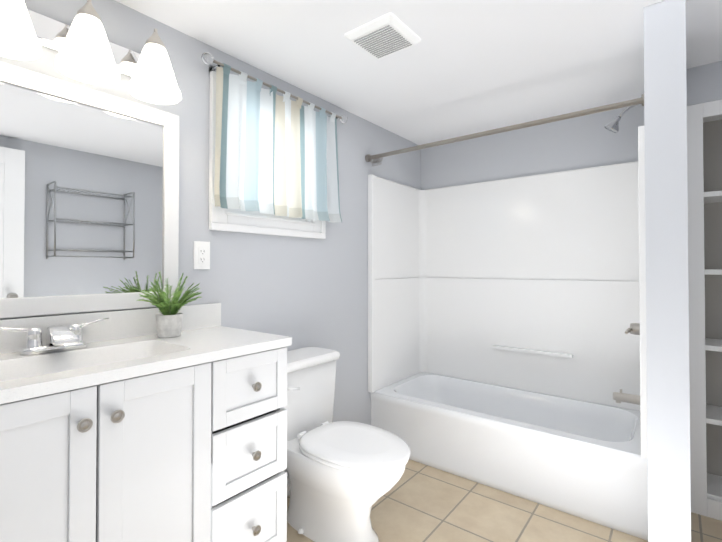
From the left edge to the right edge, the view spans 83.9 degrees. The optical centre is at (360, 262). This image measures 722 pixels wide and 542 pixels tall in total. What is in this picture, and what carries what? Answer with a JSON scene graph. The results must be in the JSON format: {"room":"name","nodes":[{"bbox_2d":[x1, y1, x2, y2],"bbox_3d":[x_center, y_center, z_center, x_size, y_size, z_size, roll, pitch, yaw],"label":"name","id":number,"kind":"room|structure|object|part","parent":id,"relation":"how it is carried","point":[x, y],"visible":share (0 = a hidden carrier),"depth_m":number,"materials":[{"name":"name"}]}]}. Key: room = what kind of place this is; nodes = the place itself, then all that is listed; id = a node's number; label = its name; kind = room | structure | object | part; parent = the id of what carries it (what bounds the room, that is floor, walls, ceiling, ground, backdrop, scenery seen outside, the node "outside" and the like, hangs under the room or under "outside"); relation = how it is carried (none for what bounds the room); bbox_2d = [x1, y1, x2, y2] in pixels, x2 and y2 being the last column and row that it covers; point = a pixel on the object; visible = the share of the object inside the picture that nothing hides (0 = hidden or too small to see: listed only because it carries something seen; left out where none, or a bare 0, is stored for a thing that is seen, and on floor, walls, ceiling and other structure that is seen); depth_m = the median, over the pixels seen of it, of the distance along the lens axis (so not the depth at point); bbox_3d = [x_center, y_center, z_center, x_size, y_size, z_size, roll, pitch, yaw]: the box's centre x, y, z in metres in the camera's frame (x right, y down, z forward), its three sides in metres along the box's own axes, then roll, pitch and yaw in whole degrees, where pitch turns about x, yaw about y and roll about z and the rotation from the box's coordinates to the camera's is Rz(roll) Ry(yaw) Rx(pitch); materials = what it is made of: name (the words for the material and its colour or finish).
{"room":"bathroom","nodes":[
{"label":"bathroom","id":0,"kind":"room"},
{"bbox_2d":[0,0,420,476],"bbox_3d":[-0.454,0.129,2.081,0.120,2.130,3.090,-1,-1,38],"label":"wall","id":1,"kind":"structure","parent":0,"point":[306,292],"depth_m":2.00,"materials":[{"name":"grey paint"}]},
{"bbox_2d":[0,61,178,318],"bbox_3d":[-0.994,-0.213,1.282,0.021,0.758,0.838,-1,-1,38],"label":"mirror","id":2,"kind":"object","parent":1,"relation":"attached to","point":[89,199],"visible":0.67,"depth_m":1.35,"materials":[{"name":"white mirror"}]},
{"bbox_2d":[0,0,180,104],"bbox_3d":[-0.891,-0.713,1.259,0.219,0.237,0.630,-1,-1,38],"label":"sconce","id":3,"kind":"object","parent":1,"relation":"attached to","point":[90,53],"visible":1,"depth_m":1.26,"materials":[{"name":"white glass"}]},
{"bbox_2d":[193,241,209,268],"bbox_3d":[-0.673,-0.030,1.700,0.008,0.118,0.072,-1,-1,38],"label":"electrical outlet plate","id":4,"kind":"object","parent":1,"relation":"attached to","point":[201,255],"visible":1,"depth_m":1.70,"materials":[{"name":"white plastic"}]},
{"bbox_2d":[209,71,325,238],"bbox_3d":[-0.475,-0.479,2.042,0.143,0.685,0.710,-1,-1,38],"label":"window","id":5,"kind":"structure","parent":1,"relation":"in","point":[222,219],"depth_m":1.86,"materials":[{"name":"white wood"}]},
{"bbox_2d":[201,52,347,221],"bbox_3d":[-0.380,-0.548,2.010,0.095,0.634,0.913,-1,-1,38],"label":"curtain","id":6,"kind":"object","parent":1,"relation":"attached to","point":[276,154],"visible":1,"depth_m":1.93,"materials":[{"name":"multicoloured fabric"}]},
{"bbox_2d":[287,477,289,495],"bbox_3d":[-0.291,1.151,2.167,0.014,0.090,1.093,-1,-1,38],"label":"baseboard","id":7,"kind":"structure","parent":1,"relation":"attached to","point":[288,487],"depth_m":2.04,"materials":[{"name":"white wood"}]},
{"bbox_2d":[115,0,721,144],"bbox_3d":[0.498,-0.975,1.348,2.540,0.060,3.090,-1,-1,38],"label":"ceiling","id":8,"kind":"structure","parent":0,"point":[464,67],"depth_m":1.80,"materials":[{"name":"white paint"}]},
{"bbox_2d":[344,12,420,58],"bbox_3d":[0.092,-0.927,1.673,0.236,0.028,0.236,-1,-1,38],"label":"ceiling vent","id":9,"kind":"object","parent":8,"relation":"in","point":[385,35],"visible":1,"depth_m":1.64,"materials":[{"name":"white plastic"}]},
{"bbox_2d":[286,459,721,541],"bbox_3d":[0.498,1.215,1.321,2.540,0.060,3.090,-1,-1,38],"label":"floor","id":10,"kind":"structure","parent":0,"point":[419,502],"depth_m":1.86,"materials":[{"name":"beige tile"}]},
{"bbox_2d":[0,271,291,541],"bbox_3d":[-0.721,0.606,1.231,0.496,1.156,0.945,-1,-1,38],"label":"bathroom vanity","id":11,"kind":"object","parent":10,"relation":"on","point":[165,420],"visible":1,"depth_m":1.15,"materials":[{"name":"white wood"}]},
{"bbox_2d":[0,317,108,354],"bbox_3d":[-0.909,0.225,1.211,0.135,0.087,0.288,-1,-1,38],"label":"faucet","id":12,"kind":"object","parent":11,"relation":"on","point":[60,339],"depth_m":1.20,"materials":[{"name":"silver metal"}]},
{"bbox_2d":[130,271,201,337],"bbox_3d":[-0.679,0.151,1.454,0.184,0.241,0.245,-1,-1,38],"label":"potted plant","id":13,"kind":"object","parent":11,"relation":"on","point":[168,322],"depth_m":1.45,"materials":[{"name":"green plant"}]},
{"bbox_2d":[284,347,409,541],"bbox_3d":[-0.120,0.820,1.798,0.747,0.741,0.452,-1,-1,38],"label":"toilet","id":14,"kind":"object","parent":10,"relation":"on","point":[344,476],"visible":0.83,"depth_m":1.71,"materials":[{"name":"white ceramic"}]},
{"bbox_3d":[-0.316,0.640,1.954,0.249,0.376,0.452,-1,-1,38],"label":"tank","id":15,"kind":"part","parent":14,"relation":"part of","materials":[{"name":"white ceramic"}]},
{"bbox_3d":[-0.028,0.781,1.726,0.511,0.042,0.370,-1,-1,38],"label":"seat","id":16,"kind":"part","parent":14,"relation":"part of","materials":[{"name":"white plastic"}]},
{"bbox_2d":[370,372,647,540],"bbox_3d":[0.854,1.019,2.428,1.489,0.360,0.667,-1,-1,38],"label":"bathtub","id":17,"kind":"object","parent":10,"relation":"on","point":[581,459],"visible":0.88,"depth_m":2.18,"materials":[{"name":"white ceramic"}]},
{"bbox_2d":[687,99,721,520],"bbox_3d":[1.923,0.216,1.840,0.680,1.950,0.287,-1,-1,38],"label":"closet","id":18,"kind":"object","parent":10,"relation":"on","point":[704,153],"visible":0.85,"depth_m":1.93,"materials":[{"name":"white wood"}]},
{"bbox_2d":[421,104,643,189],"bbox_3d":[1.462,0.134,2.466,2.420,2.130,0.120,-1,-1,38],"label":"wall","id":19,"kind":"structure","parent":0,"point":[585,141],"depth_m":2.64,"materials":[{"name":"grey paint"}]},
{"bbox_2d":[368,104,646,458],"bbox_3d":[0.846,0.007,2.429,1.492,1.662,0.695,-1,-1,38],"label":"tub surround","id":20,"kind":"object","parent":19,"relation":"attached to","point":[534,283],"visible":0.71,"depth_m":2.65,"materials":[{"name":"white plastic"}]},
{"bbox_3d":[1.357,0.684,2.037,0.135,0.070,0.052,-1,-1,38],"label":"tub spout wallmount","id":21,"kind":"part","parent":20,"relation":"part of","materials":[{"name":"silver metal"}]},
{"bbox_2d":[643,0,690,541],"bbox_3d":[1.395,0.126,1.820,0.121,2.130,0.980,-1,-1,38],"label":"wall","id":22,"kind":"structure","parent":0,"point":[667,328],"depth_m":1.43,"materials":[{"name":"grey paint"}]},
{"bbox_2d":[365,94,643,165],"bbox_3d":[0.627,-0.667,2.159,1.489,0.083,0.048,-1,-1,38],"label":"shower rod","id":23,"kind":"object","parent":22,"relation":"attached to","point":[369,157],"visible":0.96,"depth_m":2.03,"materials":[{"name":"silver metal"}]},
{"bbox_2d":[686,61,721,105],"bbox_3d":[1.924,-0.849,1.855,0.684,0.179,0.290,-1,-1,38],"label":"wall","id":24,"kind":"structure","parent":0,"point":[703,83],"depth_m":1.90,"materials":[{"name":"grey paint"}]}
]}

